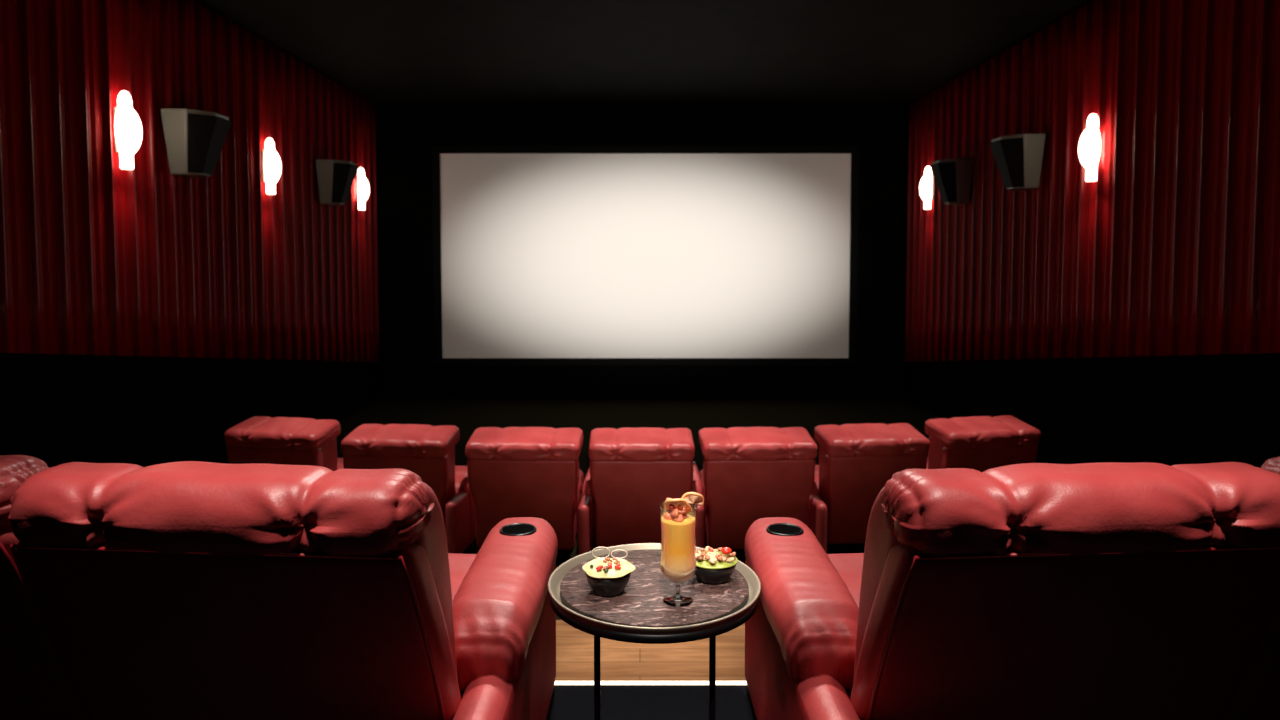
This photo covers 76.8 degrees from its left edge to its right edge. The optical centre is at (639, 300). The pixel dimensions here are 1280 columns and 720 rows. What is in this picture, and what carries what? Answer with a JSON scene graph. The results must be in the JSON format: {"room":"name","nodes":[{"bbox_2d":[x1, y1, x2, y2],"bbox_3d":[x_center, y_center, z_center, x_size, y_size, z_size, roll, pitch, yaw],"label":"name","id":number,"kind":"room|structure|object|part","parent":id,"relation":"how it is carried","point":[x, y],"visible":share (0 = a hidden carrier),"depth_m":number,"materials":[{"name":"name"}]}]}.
{"room":"auditorium","nodes":[
{"label":"auditorium","id":0,"kind":"room"},
{"bbox_2d":[0,0,379,467],"bbox_3d":[-3.720,-0.214,3.694,0.300,4.100,15.000,0,3,0],"label":"wall","id":1,"kind":"structure","parent":0,"point":[56,409],"depth_m":5.93,"materials":[{"name":"black paint"}]},
{"bbox_2d":[114,91,141,169],"bbox_3d":[-3.461,-1.154,5.467,0.152,0.526,0.200,0,3,0],"label":"wall sconce","id":2,"kind":"object","parent":1,"relation":"attached to","point":[127,124],"visible":1,"depth_m":5.42,"materials":[{"name":"grey glass"}]},
{"bbox_3d":[-3.438,-1.148,5.467,0.105,0.370,0.200,0,3,0],"label":"lamp shade","id":3,"kind":"part","parent":2,"relation":"part of","materials":[{"name":"white glass"}]},
{"bbox_2d":[0,0,378,361],"bbox_3d":[-3.538,-0.515,3.743,0.061,3.464,14.329,0,3,0],"label":"curtain","id":4,"kind":"object","parent":1,"relation":"attached to","point":[98,257],"depth_m":6.07,"materials":[{"name":"red fabric"}]},
{"bbox_2d":[161,108,231,177],"bbox_3d":[-3.368,-1.185,6.176,0.395,0.470,0.504,0,3,0],"label":"wall speaker","id":5,"kind":"object","parent":1,"relation":"attached to","point":[194,139],"visible":1,"depth_m":6.02,"materials":[{"name":"grey plastic"}]},
{"bbox_2d":[187,113,231,174],"bbox_3d":[-3.292,-1.172,6.125,0.245,0.421,0.377,0,3,0],"label":"grille","id":6,"kind":"object","parent":5,"relation":"attached to","point":[207,133],"depth_m":6.06,"materials":[{"name":"black fabric"}]},
{"bbox_2d":[262,138,280,193],"bbox_3d":[-3.461,-1.266,7.604,0.152,0.526,0.200,0,3,0],"label":"wall sconce","id":7,"kind":"object","parent":1,"relation":"attached to","point":[271,159],"visible":1,"depth_m":7.56,"materials":[{"name":"grey glass"}]},
{"bbox_3d":[-3.438,-1.260,7.604,0.105,0.370,0.200,0,3,0],"label":"lamp shade","id":8,"kind":"part","parent":7,"relation":"part of","materials":[{"name":"white glass"}]},
{"bbox_2d":[316,159,358,204],"bbox_3d":[-3.368,-1.303,9.004,0.395,0.470,0.504,0,3,0],"label":"wall speaker","id":9,"kind":"object","parent":1,"relation":"attached to","point":[335,178],"visible":1,"depth_m":8.84,"materials":[{"name":"grey plastic"}]},
{"bbox_2d":[332,163,358,203],"bbox_3d":[-3.292,-1.290,8.953,0.245,0.421,0.377,0,3,0],"label":"grille","id":10,"kind":"object","parent":9,"relation":"attached to","point":[343,174],"depth_m":8.88,"materials":[{"name":"black fabric"}]},
{"bbox_2d":[358,168,368,209],"bbox_3d":[-3.461,-1.396,10.091,0.152,0.526,0.200,0,3,0],"label":"wall sconce","id":11,"kind":"object","parent":1,"relation":"attached to","point":[363,185],"visible":1,"depth_m":10.04,"materials":[{"name":"grey glass"}]},
{"bbox_3d":[-3.438,-1.390,10.091,0.105,0.370,0.200,0,3,0],"label":"lamp shade","id":12,"kind":"part","parent":11,"relation":"part of","materials":[{"name":"white glass"}]},
{"bbox_2d":[336,399,939,619],"bbox_3d":[0.000,1.599,7.804,7.800,0.150,6.980,0,3,0],"label":"floor","id":13,"kind":"structure","parent":0,"point":[468,415],"depth_m":9.98,"materials":[{"name":"black"}]},
{"bbox_2d":[224,416,343,470],"bbox_3d":[-2.348,1.208,5.821,0.851,0.819,1.020,1,3,12],"label":"recliner","id":14,"kind":"object","parent":13,"relation":"on","point":[257,439],"visible":0.4,"depth_m":5.36,"materials":[{"name":"red leather"}]},
{"bbox_3d":[-2.409,1.141,5.529,0.610,0.450,0.302,1,3,12],"label":"backrest","id":15,"kind":"part","parent":14,"relation":"part of","materials":[{"name":"red leather"}]},
{"bbox_3d":[-2.325,1.322,5.938,0.586,0.201,0.626,1,3,12],"label":"seat","id":16,"kind":"part","parent":14,"relation":"part of","materials":[{"name":"red leather"}]},
{"bbox_2d":[341,424,475,553],"bbox_3d":[-1.475,1.219,5.596,0.780,0.819,1.024,0,3,6],"label":"recliner","id":17,"kind":"object","parent":13,"relation":"on","point":[427,451],"visible":0.41,"depth_m":5.12,"materials":[{"name":"red leather"}]},
{"bbox_3d":[-1.544,1.153,5.303,0.610,0.450,0.302,0,3,6],"label":"backrest","id":18,"kind":"part","parent":17,"relation":"part of","materials":[{"name":"red leather"}]},
{"bbox_3d":[-1.145,1.437,5.536,0.070,0.391,0.950,0,3,6],"label":"panel","id":19,"kind":"part","parent":17,"relation":"part of","materials":[{"name":"red leather"}]},
{"bbox_3d":[-1.502,1.334,5.718,0.586,0.201,0.626,0,3,6],"label":"seat","id":20,"kind":"part","parent":17,"relation":"part of","materials":[{"name":"red leather"}]},
{"bbox_3d":[-1.132,1.239,5.619,0.095,0.137,0.622,0,3,6],"label":"armrest","id":21,"kind":"part","parent":17,"relation":"part of","materials":[{"name":"red leather"}]},
{"bbox_2d":[465,427,595,554],"bbox_3d":[-0.677,1.224,5.512,0.803,0.819,1.024,0,3,2],"label":"recliner","id":22,"kind":"object","parent":13,"relation":"on","point":[513,472],"visible":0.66,"depth_m":5.05,"materials":[{"name":"red leather"}]},
{"bbox_3d":[-0.714,1.338,5.631,0.603,0.201,0.626,0,3,2],"label":"seat","id":23,"kind":"part","parent":22,"relation":"part of","materials":[{"name":"red leather"}]},
{"bbox_3d":[-0.334,1.440,5.474,0.072,0.391,0.950,0,3,2],"label":"panel","id":24,"kind":"part","parent":22,"relation":"part of","materials":[{"name":"red leather"}]},
{"bbox_3d":[-0.327,1.242,5.558,0.098,0.137,0.622,0,3,2],"label":"armrest","id":25,"kind":"part","parent":22,"relation":"part of","materials":[{"name":"red leather"}]},
{"bbox_2d":[589,427,703,549],"bbox_3d":[0.047,1.225,5.494,0.741,0.819,1.024,0,3,0],"label":"recliner","id":26,"kind":"object","parent":13,"relation":"on","point":[633,471],"visible":0.84,"depth_m":5.03,"materials":[{"name":"red leather"}]},
{"bbox_3d":[0.365,1.440,5.468,0.066,0.391,0.950,0,3,0],"label":"panel","id":27,"kind":"part","parent":26,"relation":"part of","materials":[{"name":"red leather"}]},
{"bbox_3d":[0.369,1.243,5.552,0.090,0.137,0.622,0,3,0],"label":"armrest","id":28,"kind":"part","parent":26,"relation":"part of","materials":[{"name":"red leather"}]},
{"bbox_2d":[699,427,826,553],"bbox_3d":[0.773,1.224,5.515,0.803,0.819,1.024,0,3,-2],"label":"recliner","id":29,"kind":"object","parent":13,"relation":"on","point":[748,475],"visible":0.86,"depth_m":5.05,"materials":[{"name":"red leather"}]},
{"bbox_3d":[0.729,1.338,5.631,0.603,0.201,0.626,0,3,-2],"label":"seat","id":30,"kind":"part","parent":29,"relation":"part of","materials":[{"name":"red leather"}]},
{"bbox_3d":[1.120,1.241,5.585,0.098,0.137,0.622,0,3,-2],"label":"armrest","id":31,"kind":"part","parent":29,"relation":"part of","materials":[{"name":"red leather"}]},
{"bbox_3d":[1.119,1.438,5.501,0.072,0.391,0.950,0,3,-2],"label":"panel","id":32,"kind":"part","parent":29,"relation":"part of","materials":[{"name":"red leather"}]},
{"bbox_2d":[814,423,929,544],"bbox_3d":[1.506,1.218,5.625,0.756,0.819,1.024,0,3,-6],"label":"recliner","id":33,"kind":"object","parent":13,"relation":"on","point":[856,461],"visible":0.58,"depth_m":5.15,"materials":[{"name":"red leather"}]},
{"bbox_3d":[1.457,1.333,5.738,0.568,0.201,0.626,0,3,-6],"label":"seat","id":34,"kind":"part","parent":33,"relation":"part of","materials":[{"name":"red leather"}]},
{"bbox_3d":[1.500,1.152,5.323,0.592,0.450,0.302,0,3,-6],"label":"backrest","id":35,"kind":"part","parent":33,"relation":"part of","materials":[{"name":"red leather"}]},
{"bbox_2d":[925,415,1040,471],"bbox_3d":[2.296,1.205,5.860,0.780,0.819,1.024,-1,3,-12],"label":"recliner","id":36,"kind":"object","parent":13,"relation":"on","point":[979,443],"visible":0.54,"depth_m":5.39,"materials":[{"name":"red leather"}]},
{"bbox_3d":[2.319,1.140,5.559,0.610,0.450,0.302,-1,3,-12],"label":"backrest","id":37,"kind":"part","parent":36,"relation":"part of","materials":[{"name":"red leather"}]},
{"bbox_2d":[375,104,909,398],"bbox_3d":[0.015,-0.601,11.084,7.230,4.100,0.200,0,3,0],"label":"wall","id":38,"kind":"structure","parent":0,"point":[406,134],"depth_m":10.96,"materials":[{"name":"black paint"}]},
{"bbox_2d":[432,146,858,365],"bbox_3d":[0.075,-0.592,10.904,5.690,2.944,0.140,0,3,0],"label":"projection screen","id":39,"kind":"object","parent":38,"relation":"attached to","point":[543,255],"visible":1,"depth_m":10.85,"materials":[{"name":"white fabric"}]},
{"bbox_2d":[197,0,1090,103],"bbox_3d":[0.000,-2.336,3.583,7.800,0.150,15.000,0,3,0],"label":"ceiling","id":40,"kind":"structure","parent":0,"point":[383,51],"depth_m":7.88,"materials":[{"name":"paint"}]},
{"bbox_2d":[555,620,745,680],"bbox_3d":[0.000,1.836,3.270,7.800,0.150,2.102,0,3,0],"label":"floor","id":41,"kind":"structure","parent":0,"point":[619,660],"depth_m":3.90,"materials":[{"name":"brown wood"}]},
{"bbox_2d":[546,685,756,719],"bbox_3d":[0.000,1.697,-0.659,7.800,0.820,6.106,0,3,0],"label":"floor","id":42,"kind":"structure","parent":0,"point":[568,702],"depth_m":2.27,"materials":[{"name":"black carpet"}]},
{"bbox_2d":[0,455,84,719],"bbox_3d":[-1.416,0.680,1.933,0.732,0.840,1.026,0,3,5],"label":"recliner","id":43,"kind":"object","parent":42,"relation":"on","point":[33,685],"visible":0.13,"depth_m":1.53,"materials":[{"name":"red leather"}]},
{"bbox_2d":[8,461,557,719],"bbox_3d":[-0.637,0.705,1.841,0.848,0.880,1.068,0,3,4],"label":"recliner","id":44,"kind":"object","parent":42,"relation":"on","point":[183,590],"visible":1,"depth_m":1.40,"materials":[{"name":"red leather"}]},
{"bbox_3d":[-0.711,0.582,1.504,0.704,0.538,0.229,0,3,4],"label":"backrest","id":45,"kind":"part","parent":44,"relation":"part of","materials":[{"name":"red leather"}]},
{"bbox_3d":[-0.677,0.802,1.949,0.696,0.201,0.626,0,3,4],"label":"seat","id":46,"kind":"part","parent":44,"relation":"part of","materials":[{"name":"red leather"}]},
{"bbox_3d":[-0.296,0.936,1.831,0.100,0.418,1.060,0,3,1],"label":"panel","id":47,"kind":"part","parent":44,"relation":"part of","materials":[{"name":"red leather"}]},
{"bbox_3d":[-0.319,0.688,1.928,0.195,0.156,0.672,0,3,0],"label":"armrest","id":48,"kind":"part","parent":44,"relation":"part of","materials":[{"name":"red leather"}]},
{"bbox_2d":[554,681,746,684],"bbox_3d":[0.030,1.134,2.377,7.200,0.022,0.016,0,3,0],"label":"trim","id":49,"kind":"structure","parent":42,"relation":"attached to","point":[556,682],"depth_m":2.37,"materials":[{"name":"white"}]},
{"bbox_2d":[548,543,760,719],"bbox_3d":[0.033,0.902,1.900,0.494,0.499,0.494,0,3,0],"label":"side table","id":50,"kind":"object","parent":42,"relation":"on","point":[639,614],"visible":0.78,"depth_m":1.79,"materials":[{"name":"beige metal"},{"name":"black metal"},{"name":"dark marble"}]},
{"bbox_3d":[-0.095,0.921,1.801,0.014,0.444,0.014,0,3,0],"label":"leg","id":51,"kind":"part","parent":50,"relation":"part of","materials":[{"name":"black metal"}]},
{"bbox_2d":[585,547,630,596],"bbox_3d":[-0.072,0.624,1.851,0.104,0.074,0.137,0,3,0],"label":"bowl","id":52,"kind":"object","parent":50,"relation":"on","point":[602,588],"visible":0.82,"depth_m":1.80,"materials":[{"name":"black ceramic"}]},
{"bbox_2d":[582,557,635,580],"bbox_3d":[-0.071,0.611,1.835,0.122,0.035,0.115,0,3,0],"label":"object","id":53,"kind":"object","parent":52,"relation":"in","point":[606,569],"visible":1,"depth_m":1.82,"materials":[{"name":"white"}]},
{"bbox_3d":[-0.071,0.596,1.907,0.087,0.030,0.012,0,-22,0],"label":"wire handle","id":54,"kind":"part","parent":52,"relation":"part of","materials":[{"name":"beige metal"}]},
{"bbox_3d":[0.033,0.682,1.888,0.484,0.024,0.484,0,3,0],"label":"under frame","id":55,"kind":"part","parent":50,"relation":"part of","materials":[{"name":"black metal"}]},
{"bbox_2d":[660,514,695,606],"bbox_3d":[0.084,0.557,1.782,0.085,0.214,0.085,0,3,0],"label":"cocktail glass","id":56,"kind":"object","parent":50,"relation":"on","point":[678,561],"visible":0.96,"depth_m":1.75,"materials":[{"name":"orange"}]},
{"bbox_2d":[663,512,671,519],"bbox_3d":[0.060,0.476,1.774,0.022,0.022,0.014,1,3,22],"label":"fruit piece","id":57,"kind":"object","parent":56,"relation":"on","point":[667,516],"visible":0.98,"depth_m":1.77,"materials":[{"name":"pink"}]},
{"bbox_2d":[670,509,678,516],"bbox_3d":[0.075,0.464,1.761,0.015,0.019,0.027,-1,3,-17],"label":"fruit piece","id":58,"kind":"object","parent":56,"relation":"in","point":[674,513],"visible":1,"depth_m":1.75,"materials":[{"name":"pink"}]},
{"bbox_2d":[664,498,688,509],"bbox_3d":[0.078,0.444,1.758,0.055,0.031,0.025,1,3,12],"label":"slice","id":59,"kind":"object","parent":56,"relation":"on","point":[682,502],"visible":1,"depth_m":1.75,"materials":[{"name":"brown food"}]},
{"bbox_3d":[0.084,0.646,1.786,0.067,0.036,0.067,0,3,0],"label":"stem and foot","id":60,"kind":"part","parent":56,"relation":"part of","materials":[{"name":"clear glass"}]},
{"bbox_2d":[674,514,683,521],"bbox_3d":[0.085,0.476,1.760,0.017,0.018,0.018,2,4,36],"label":"fruit piece","id":61,"kind":"object","parent":56,"relation":"in","point":[679,518],"visible":1,"depth_m":1.75,"materials":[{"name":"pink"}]},
{"bbox_2d":[678,508,685,513],"bbox_3d":[0.089,0.463,1.773,0.023,0.015,0.017,-1,3,-12],"label":"fruit piece","id":62,"kind":"object","parent":56,"relation":"in","point":[683,510],"visible":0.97,"depth_m":1.77,"materials":[{"name":"brown food"}]},
{"bbox_2d":[681,492,703,505],"bbox_3d":[0.115,0.434,1.765,0.054,0.035,0.019,-1,3,-10],"label":"slice","id":63,"kind":"object","parent":56,"relation":"on","point":[691,497],"visible":1,"depth_m":1.76,"materials":[{"name":"brown food"}]},
{"bbox_3d":[0.161,0.921,1.801,0.014,0.444,0.014,0,3,0],"label":"leg","id":64,"kind":"part","parent":50,"relation":"part of","materials":[{"name":"black metal"}]},
{"bbox_2d":[694,565,735,584],"bbox_3d":[0.172,0.638,1.908,0.110,0.041,0.110,0,3,0],"label":"bowl","id":65,"kind":"object","parent":50,"relation":"on","point":[705,576],"visible":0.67,"depth_m":1.87,"materials":[{"name":"black ceramic"}]},
{"bbox_2d":[695,546,737,570],"bbox_3d":[0.172,0.612,1.907,0.118,0.040,0.112,0,3,0],"label":"salad","id":66,"kind":"object","parent":65,"relation":"in","point":[710,559],"visible":0.85,"depth_m":1.88,"materials":[{"name":"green food"}]},
{"bbox_2d":[721,547,731,554],"bbox_3d":[0.202,0.586,1.889,0.026,0.017,0.023,0,3,0],"label":"cherry tomato","id":67,"kind":"object","parent":66,"relation":"on","point":[726,550],"visible":1,"depth_m":1.88,"materials":[{"name":"red food"}]},
{"bbox_2d":[744,462,1279,719],"bbox_3d":[0.697,0.705,1.841,0.849,0.880,1.070,0,3,-4],"label":"recliner","id":68,"kind":"object","parent":42,"relation":"on","point":[1103,590],"visible":0.97,"depth_m":1.40,"materials":[{"name":"red leather"}]},
{"bbox_3d":[0.379,0.688,1.928,0.195,0.156,0.672,0,3,0],"label":"armrest","id":69,"kind":"part","parent":68,"relation":"part of","materials":[{"name":"red leather"}]},
{"bbox_3d":[0.356,0.936,1.831,0.100,0.418,1.060,0,3,-1],"label":"panel","id":70,"kind":"part","parent":68,"relation":"part of","materials":[{"name":"red leather"}]},
{"bbox_3d":[0.737,0.802,1.949,0.696,0.201,0.626,0,3,-4],"label":"seat","id":71,"kind":"part","parent":68,"relation":"part of","materials":[{"name":"red leather"}]},
{"bbox_3d":[0.771,0.582,1.504,0.704,0.538,0.229,0,3,-4],"label":"backrest","id":72,"kind":"part","parent":68,"relation":"part of","materials":[{"name":"red leather"}]},
{"bbox_2d":[1226,456,1279,719],"bbox_3d":[1.476,0.680,1.933,0.732,0.840,1.026,0,3,-5],"label":"recliner","id":73,"kind":"object","parent":42,"relation":"on","point":[1258,698],"visible":0.02,"depth_m":1.57,"materials":[{"name":"red leather"}]},
{"bbox_2d":[905,0,1279,467],"bbox_3d":[3.780,-0.214,3.694,0.300,4.100,15.000,0,3,0],"label":"wall","id":74,"kind":"structure","parent":0,"point":[1181,409],"depth_m":6.05,"materials":[{"name":"black paint"}]},
{"bbox_2d":[920,166,932,208],"bbox_3d":[3.521,-1.388,9.941,0.152,0.526,0.200,0,3,0],"label":"wall sconce","id":75,"kind":"object","parent":74,"relation":"attached to","point":[926,184],"visible":1,"depth_m":9.90,"materials":[{"name":"grey glass"}]},
{"bbox_3d":[3.498,-1.382,9.941,0.105,0.370,0.200,0,3,0],"label":"lamp shade","id":76,"kind":"part","parent":75,"relation":"part of","materials":[{"name":"white glass"}]},
{"bbox_2d":[930,158,973,204],"bbox_3d":[3.428,-1.298,8.904,0.395,0.470,0.504,0,3,0],"label":"wall speaker","id":77,"kind":"object","parent":74,"relation":"attached to","point":[953,177],"visible":1,"depth_m":8.74,"materials":[{"name":"grey plastic"}]},
{"bbox_2d":[930,162,956,202],"bbox_3d":[3.353,-1.285,8.853,0.245,0.421,0.377,0,3,0],"label":"grille","id":78,"kind":"object","parent":77,"relation":"attached to","point":[944,173],"depth_m":8.78,"materials":[{"name":"black fabric"}]},
{"bbox_2d":[989,134,1045,190],"bbox_3d":[3.428,-1.248,7.375,0.395,0.470,0.504,0,3,0],"label":"wall speaker","id":79,"kind":"object","parent":74,"relation":"attached to","point":[1018,157],"visible":1,"depth_m":7.22,"materials":[{"name":"grey plastic"}]},
{"bbox_2d":[989,138,1023,188],"bbox_3d":[3.353,-1.235,7.324,0.245,0.421,0.377,0,3,0],"label":"grille","id":80,"kind":"object","parent":79,"relation":"attached to","point":[1008,153],"depth_m":7.26,"materials":[{"name":"black fabric"}]},
{"bbox_2d":[1078,113,1100,180],"bbox_3d":[3.521,-1.199,6.326,0.152,0.526,0.200,0,3,0],"label":"wall sconce","id":81,"kind":"object","parent":74,"relation":"attached to","point":[1089,147],"visible":1,"depth_m":6.28,"materials":[{"name":"grey glass"}]},
{"bbox_3d":[3.498,-1.193,6.326,0.105,0.370,0.200,0,3,0],"label":"lamp shade","id":82,"kind":"part","parent":81,"relation":"part of","materials":[{"name":"white glass"}]},
{"bbox_2d":[905,0,1279,361],"bbox_3d":[3.599,-0.515,3.743,0.061,3.464,14.329,0,3,0],"label":"curtain","id":83,"kind":"object","parent":74,"relation":"attached to","point":[1173,249],"depth_m":6.13,"materials":[{"name":"red fabric"}]}
]}

